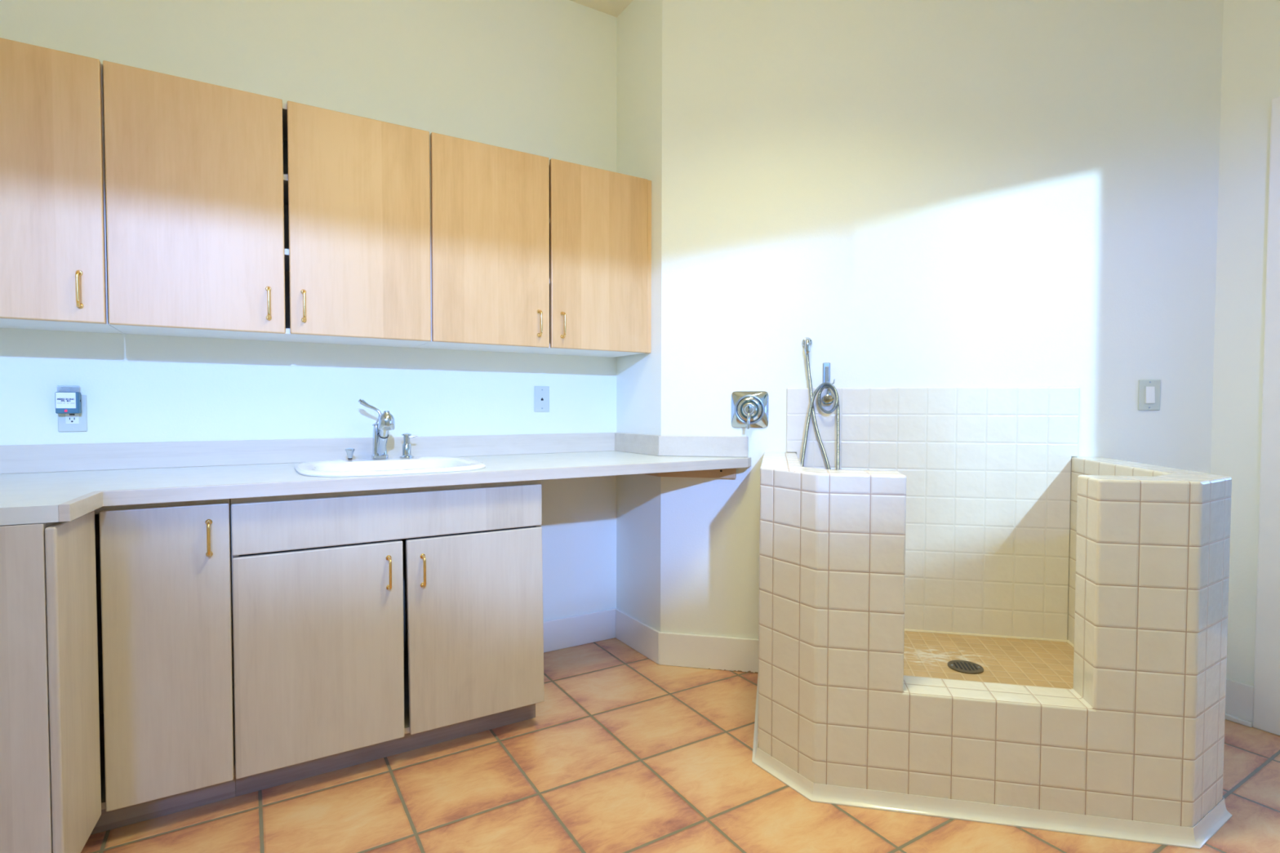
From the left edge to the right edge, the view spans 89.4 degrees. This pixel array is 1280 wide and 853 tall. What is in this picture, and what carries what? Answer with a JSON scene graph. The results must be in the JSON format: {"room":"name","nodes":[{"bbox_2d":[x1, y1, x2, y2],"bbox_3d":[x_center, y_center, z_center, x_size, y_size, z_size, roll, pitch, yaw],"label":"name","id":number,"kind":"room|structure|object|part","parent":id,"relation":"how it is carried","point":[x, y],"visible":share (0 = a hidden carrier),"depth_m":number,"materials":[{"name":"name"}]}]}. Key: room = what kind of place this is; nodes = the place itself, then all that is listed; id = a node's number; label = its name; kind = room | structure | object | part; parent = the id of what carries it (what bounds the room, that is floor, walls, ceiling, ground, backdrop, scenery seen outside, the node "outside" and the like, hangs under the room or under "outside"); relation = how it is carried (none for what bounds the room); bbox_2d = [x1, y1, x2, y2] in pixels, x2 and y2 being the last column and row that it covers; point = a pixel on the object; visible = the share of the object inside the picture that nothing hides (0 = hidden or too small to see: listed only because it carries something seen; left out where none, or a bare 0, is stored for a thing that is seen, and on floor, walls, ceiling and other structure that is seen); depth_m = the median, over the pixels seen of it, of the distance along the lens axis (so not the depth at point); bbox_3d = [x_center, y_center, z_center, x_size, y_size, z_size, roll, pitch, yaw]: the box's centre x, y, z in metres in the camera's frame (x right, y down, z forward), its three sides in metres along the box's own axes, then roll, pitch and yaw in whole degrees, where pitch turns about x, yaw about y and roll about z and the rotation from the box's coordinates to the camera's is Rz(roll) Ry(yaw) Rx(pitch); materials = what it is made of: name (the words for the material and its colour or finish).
{"room":"utility room","nodes":[
{"label":"utility room","id":0,"kind":"room"},
{"bbox_2d":[0,0,617,621],"bbox_3d":[-1.318,-0.443,2.462,2.990,2.982,0.120,-1,2,-31],"label":"wall","id":1,"kind":"structure","parent":0,"point":[539,77],"depth_m":2.53,"materials":[{"name":"white paint"}]},
{"bbox_2d":[0,37,124,333],"bbox_3d":[-1.824,-0.679,1.871,0.465,0.756,0.350,-1,2,-31],"label":"upper cabinet","id":2,"kind":"object","parent":1,"relation":"attached to","point":[54,267],"visible":0.98,"depth_m":1.81,"materials":[{"name":"beige wood"}]},
{"bbox_3d":[-1.594,-0.392,1.836,0.016,0.109,0.035,-1,2,-31],"label":"handle","id":3,"kind":"part","parent":2,"relation":"part of","materials":[{"name":"gold metal"}]},
{"bbox_2d":[57,395,87,431],"bbox_3d":[-1.831,-0.043,2.085,0.072,0.120,0.010,-1,2,-31],"label":"wall outlet","id":4,"kind":"object","parent":1,"relation":"attached to","point":[66,422],"visible":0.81,"depth_m":2.09,"materials":[{"name":"beige plastic"}]},
{"bbox_2d":[54,385,81,413],"bbox_3d":[-1.822,-0.086,2.062,0.059,0.090,0.036,-1,2,-31],"label":"plug","id":5,"kind":"object","parent":4,"relation":"attached to","point":[68,397],"visible":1,"depth_m":2.05,"materials":[{"name":"blue plastic"}]},
{"bbox_3d":[-1.817,-0.083,2.046,0.048,0.050,0.001,-1,2,-31],"label":"label plate","id":6,"kind":"part","parent":5,"relation":"part of","materials":[{"name":"paper"}]},
{"bbox_2d":[65,413,79,423],"bbox_3d":[-1.829,-0.043,2.083,0.033,0.068,0.002,-1,2,-31],"label":"receptacle","id":7,"kind":"object","parent":4,"relation":"attached to","point":[69,418],"depth_m":2.08,"materials":[{"name":"white plastic"}]},
{"bbox_2d":[102,60,431,347],"bbox_3d":[-1.229,-0.688,2.234,0.925,0.758,0.350,-1,2,-31],"label":"upper cabinet","id":8,"kind":"object","parent":1,"relation":"attached to","point":[231,213],"visible":1,"depth_m":2.07,"materials":[{"name":"beige wood"}]},
{"bbox_3d":[-1.359,-0.681,1.999,0.453,0.758,0.020,-1,2,-31],"label":"door","id":9,"kind":"part","parent":8,"relation":"part of","materials":[{"name":"brown wood"}]},
{"bbox_3d":[-1.194,-0.398,2.079,0.016,0.109,0.035,-1,2,-31],"label":"handle","id":10,"kind":"part","parent":8,"relation":"part of","materials":[{"name":"gold metal"}]},
{"bbox_2d":[283,173,288,204],"bbox_3d":[-1.240,-0.823,2.249,0.888,0.019,0.287,-1,2,-31],"label":"shelf","id":11,"kind":"object","parent":8,"relation":"attached to","point":[285,176],"depth_m":2.22,"materials":[{"name":"white plastic"}]},
{"bbox_2d":[284,248,288,271],"bbox_3d":[-1.241,-0.580,2.256,0.888,0.019,0.287,-1,2,-31],"label":"shelf","id":12,"kind":"object","parent":8,"relation":"attached to","point":[286,251],"depth_m":2.20,"materials":[{"name":"white plastic"}]},
{"bbox_3d":[-1.107,-0.399,2.132,0.016,0.109,0.035,-1,2,-31],"label":"handle","id":13,"kind":"part","parent":8,"relation":"part of","materials":[{"name":"gold metal"}]},
{"bbox_3d":[-0.961,-0.688,2.242,0.453,0.756,0.020,-1,2,-31],"label":"door","id":14,"kind":"part","parent":8,"relation":"part of","materials":[{"name":"brown wood"}]},
{"bbox_2d":[0,432,614,474],"bbox_3d":[-1.270,0.091,2.426,2.681,0.088,0.018,-1,2,-31],"label":"backsplash","id":15,"kind":"structure","parent":1,"relation":"attached to","point":[45,458],"depth_m":2.34,"materials":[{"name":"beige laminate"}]},
{"bbox_2d":[413,132,651,357],"bbox_3d":[-0.427,-0.701,2.723,0.949,0.756,0.350,-1,2,-31],"label":"upper cabinet","id":16,"kind":"object","parent":1,"relation":"attached to","point":[530,253],"visible":0.98,"depth_m":2.57,"materials":[{"name":"beige wood"}]},
{"bbox_3d":[-0.565,-0.694,2.483,0.460,0.756,0.020,-1,2,-31],"label":"door","id":17,"kind":"part","parent":16,"relation":"part of","materials":[{"name":"brown wood"}]},
{"bbox_3d":[-0.396,-0.411,2.566,0.016,0.109,0.035,-1,2,-31],"label":"handle","id":18,"kind":"part","parent":16,"relation":"part of","materials":[{"name":"gold metal"}]},
{"bbox_3d":[-0.309,-0.412,2.619,0.016,0.109,0.035,-1,2,-31],"label":"handle","id":19,"kind":"part","parent":16,"relation":"part of","materials":[{"name":"gold metal"}]},
{"bbox_3d":[-0.166,-0.700,2.727,0.457,0.756,0.020,-1,2,-31],"label":"door","id":20,"kind":"part","parent":16,"relation":"part of","materials":[{"name":"brown wood"}]},
{"bbox_2d":[534,386,549,412],"bbox_3d":[-0.444,-0.124,2.930,0.073,0.116,0.007,-1,2,-31],"label":"phone jack plate","id":21,"kind":"object","parent":1,"relation":"attached to","point":[541,393],"visible":1,"depth_m":2.93,"materials":[{"name":"beige plastic"}]},
{"bbox_2d":[542,608,617,653],"bbox_3d":[-0.392,0.964,2.992,0.654,0.143,0.013,-1,2,-31],"label":"baseboard","id":22,"kind":"structure","parent":1,"relation":"attached to","point":[593,627],"depth_m":3.05,"materials":[{"name":"white paint"}]},
{"bbox_2d":[569,0,633,17],"bbox_3d":[0.131,-1.953,1.484,4.488,0.100,3.260,-1,2,-31],"label":"ceiling","id":23,"kind":"structure","parent":0,"point":[612,7],"depth_m":2.99,"materials":[{"name":"paint"}]},
{"bbox_2d":[616,0,662,631],"bbox_3d":[0.032,-0.456,2.985,0.100,2.982,0.394,-1,2,-31],"label":"wall","id":24,"kind":"structure","parent":0,"point":[639,25],"depth_m":2.93,"materials":[{"name":"white paint"}]},
{"bbox_2d":[614,432,660,456],"bbox_3d":[-0.018,0.078,2.966,0.018,0.088,0.400,-1,2,-31],"label":"backsplash","id":25,"kind":"structure","parent":24,"relation":"attached to","point":[646,444],"depth_m":2.94,"materials":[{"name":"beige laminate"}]},
{"bbox_2d":[615,608,660,664],"bbox_3d":[-0.014,0.964,2.990,0.013,0.143,0.385,-1,2,-31],"label":"baseboard","id":26,"kind":"structure","parent":24,"relation":"attached to","point":[637,635],"depth_m":2.97,"materials":[{"name":"white paint"}]},
{"bbox_2d":[80,637,1279,852],"bbox_3d":[0.641,1.169,0.203,6.200,0.100,6.140,-1,2,-31],"label":"floor","id":27,"kind":"structure","parent":0,"point":[624,751],"depth_m":1.86,"materials":[{"name":"tile"}]},
{"bbox_2d":[0,511,101,852],"bbox_3d":[-1.564,0.642,1.367,0.600,0.876,0.268,-1,2,-26],"label":"base cabinet","id":28,"kind":"object","parent":27,"relation":"on","point":[51,788],"visible":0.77,"depth_m":1.37,"materials":[{"name":"brown wood"}]},
{"bbox_3d":[-1.519,0.643,1.252,0.580,0.873,0.018,-1,2,-26],"label":"panel","id":29,"kind":"part","parent":28,"relation":"part of","materials":[{"name":"brown wood"}]},
{"bbox_3d":[-1.304,0.595,1.494,0.019,0.773,0.268,-1,2,-26],"label":"panel","id":30,"kind":"part","parent":28,"relation":"part of","materials":[{"name":"brown wood"}]},
{"bbox_2d":[90,498,235,835],"bbox_3d":[-1.626,0.628,1.817,0.823,0.878,0.677,-1,2,-31],"label":"base cabinet","id":31,"kind":"object","parent":27,"relation":"on","point":[164,599],"visible":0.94,"depth_m":1.70,"materials":[{"name":"brown wood"}]},
{"bbox_3d":[-1.148,0.299,1.722,0.016,0.102,0.035,-1,2,-31],"label":"handle","id":32,"kind":"part","parent":31,"relation":"part of","materials":[{"name":"gold metal"}]},
{"bbox_2d":[231,480,544,796],"bbox_3d":[-0.881,0.616,2.271,0.921,0.878,0.677,-1,2,-31],"label":"base cabinet","id":33,"kind":"object","parent":27,"relation":"on","point":[374,624],"visible":1,"depth_m":1.97,"materials":[{"name":"brown wood"}]},
{"bbox_3d":[-0.928,0.663,1.897,0.446,0.614,0.020,-1,2,-31],"label":"door","id":34,"kind":"part","parent":33,"relation":"part of","materials":[{"name":"brown wood"}]},
{"bbox_2d":[0,432,751,525],"bbox_3d":[-0.903,0.119,2.114,2.981,0.124,0.934,-1,2,-31],"label":"countertop","id":35,"kind":"structure","parent":33,"relation":"on","point":[43,483],"depth_m":2.17,"materials":[{"name":"laminate"}]},
{"bbox_2d":[294,448,485,476],"bbox_3d":[-0.867,0.208,2.257,0.590,0.247,0.568,-1,2,-31],"label":"sink","id":36,"kind":"object","parent":35,"relation":"in","point":[420,464],"depth_m":2.32,"materials":[{"name":"white ceramic"}]},
{"bbox_3d":[-1.079,0.101,2.408,0.034,0.043,0.034,-1,2,-31],"label":"sink stopper knob","id":37,"kind":"part","parent":36,"relation":"part of","materials":[{"name":"silver metal"}]},
{"bbox_2d":[358,399,395,458],"bbox_3d":[-0.975,0.010,2.393,0.105,0.226,0.185,-1,2,-31],"label":"kitchen faucet","id":38,"kind":"object","parent":36,"relation":"on","point":[385,422],"visible":1,"depth_m":2.42,"materials":[{"name":"silver metal"}]},
{"bbox_3d":[-1.016,-0.054,2.442,0.087,0.102,0.038,-1,2,-31],"label":"lever","id":39,"kind":"part","parent":38,"relation":"part of","materials":[{"name":"silver metal"}]},
{"bbox_3d":[-0.967,0.063,2.425,0.036,0.099,0.088,-1,2,-31],"label":"spout","id":40,"kind":"part","parent":38,"relation":"part of","materials":[{"name":"silver metal"}]},
{"bbox_2d":[399,433,417,457],"bbox_3d":[-0.904,0.073,2.512,0.059,0.094,0.054,1,2,21],"label":"soap dispenser","id":41,"kind":"object","parent":36,"relation":"on","point":[406,446],"visible":1,"depth_m":2.50,"materials":[{"name":"silver metal"}]},
{"bbox_3d":[-0.730,0.276,2.006,0.906,0.142,0.020,-1,2,-31],"label":"drawer","id":42,"kind":"part","parent":33,"relation":"part of","materials":[{"name":"brown wood"}]},
{"bbox_3d":[-0.760,0.447,1.964,0.016,0.107,0.035,-1,2,-31],"label":"handle","id":43,"kind":"part","parent":33,"relation":"part of","materials":[{"name":"gold metal"}]},
{"bbox_3d":[-0.674,0.452,2.016,0.016,0.107,0.035,-1,2,-31],"label":"handle","id":44,"kind":"part","parent":33,"relation":"part of","materials":[{"name":"gold metal"}]},
{"bbox_3d":[-0.532,0.657,2.138,0.457,0.614,0.020,-1,2,-31],"label":"door","id":45,"kind":"part","parent":33,"relation":"part of","materials":[{"name":"brown wood"}]},
{"bbox_2d":[751,386,1231,849],"bbox_3d":[1.050,0.459,2.162,1.304,1.206,0.886,0,2,12],"label":"station","id":46,"kind":"object","parent":27,"relation":"on","point":[922,651],"visible":1,"depth_m":1.82,"materials":[{"name":"white tile"}]},
{"bbox_2d":[800,347,839,470],"bbox_3d":[0.738,0.115,2.625,0.165,0.867,0.086,1,2,26],"label":"shower","id":47,"kind":"object","parent":46,"relation":"attached to","point":[828,399],"visible":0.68,"depth_m":2.62,"materials":[{"name":"metal"}]},
{"bbox_2d":[660,0,1223,639],"bbox_3d":[1.135,-0.443,2.632,2.107,2.982,0.120,0,2,12],"label":"wall","id":48,"kind":"structure","parent":0,"point":[921,193],"depth_m":2.56,"materials":[{"name":"white paint"}]},
{"bbox_2d":[641,468,736,478],"bbox_3d":[0.101,0.188,2.875,0.665,0.052,0.160,1,2,37],"label":"support ledger","id":49,"kind":"object","parent":48,"relation":"attached to","point":[724,473],"visible":0.48,"depth_m":2.75,"materials":[{"name":"brown wood"}]},
{"bbox_2d":[658,435,748,457],"bbox_3d":[0.269,0.085,2.759,0.381,0.088,0.019,0,2,12],"label":"backsplash","id":50,"kind":"structure","parent":48,"relation":"attached to","point":[668,446],"depth_m":2.75,"materials":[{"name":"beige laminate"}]},
{"bbox_2d":[658,631,759,673],"bbox_3d":[0.301,0.971,2.781,0.444,0.143,0.013,0,2,12],"label":"baseboard","id":51,"kind":"structure","parent":48,"relation":"attached to","point":[681,650],"depth_m":2.78,"materials":[{"name":"white paint"}]},
{"bbox_2d":[731,391,768,428],"bbox_3d":[0.463,-0.070,2.719,0.116,0.157,0.114,-1,2,-31],"label":"shower valve","id":52,"kind":"object","parent":48,"relation":"attached to","point":[749,409],"visible":1,"depth_m":2.70,"materials":[{"name":"silver metal"}]},
{"bbox_3d":[0.449,-0.040,2.663,0.040,0.099,0.034,0,2,12],"label":"lever","id":53,"kind":"part","parent":52,"relation":"part of","materials":[{"name":"silver metal"}]},
{"bbox_2d":[801,337,812,347],"bbox_3d":[0.684,-0.341,2.645,0.042,0.050,0.046,0,2,12],"label":"fitting","id":54,"kind":"object","parent":48,"relation":"attached to","point":[806,342],"visible":1,"depth_m":2.64,"materials":[{"name":"silver metal"}]},
{"bbox_2d":[822,362,835,387],"bbox_3d":[0.771,-0.209,2.640,0.050,0.103,0.028,1,2,22],"label":"bracket","id":55,"kind":"object","parent":48,"relation":"attached to","point":[826,366],"visible":0.71,"depth_m":2.65,"materials":[{"name":"metal"}]},
{"bbox_3d":[0.765,-0.210,2.652,0.029,0.103,0.008,0,2,12],"label":"wall plate","id":56,"kind":"part","parent":55,"relation":"part of","materials":[{"name":"metal"}]},
{"bbox_2d":[1137,379,1160,410],"bbox_3d":[1.901,-0.118,2.412,0.072,0.115,0.014,0,2,12],"label":"light switch","id":57,"kind":"object","parent":48,"relation":"attached to","point":[1149,390],"visible":1,"depth_m":2.41,"materials":[{"name":"beige plastic"}]},
{"bbox_3d":[1.901,-0.118,2.412,0.034,0.067,0.001,0,2,12],"label":"rocker frame","id":58,"kind":"part","parent":57,"relation":"part of","materials":[{"name":"beige plastic"}]},
{"bbox_2d":[1210,0,1279,685],"bbox_3d":[2.468,-0.419,1.888,0.120,2.982,1.196,-1,2,-31],"label":"wall","id":59,"kind":"structure","parent":0,"point":[1251,46],"depth_m":2.30,"materials":[{"name":"white paint"}]},
{"bbox_2d":[1225,678,1253,727],"bbox_3d":[2.127,0.988,2.341,0.027,0.143,0.142,-1,2,-31],"label":"baseboard","id":60,"kind":"structure","parent":59,"relation":"attached to","point":[1239,696],"depth_m":2.31,"materials":[{"name":"white paint"}]},
{"bbox_2d":[1253,96,1279,736],"bbox_3d":[2.426,-0.018,1.830,0.022,2.185,0.990,-1,2,-31],"label":"door","id":61,"kind":"structure","parent":59,"relation":"attached to","point":[1266,700],"depth_m":2.23,"materials":[{"name":"white paint"}]}
]}

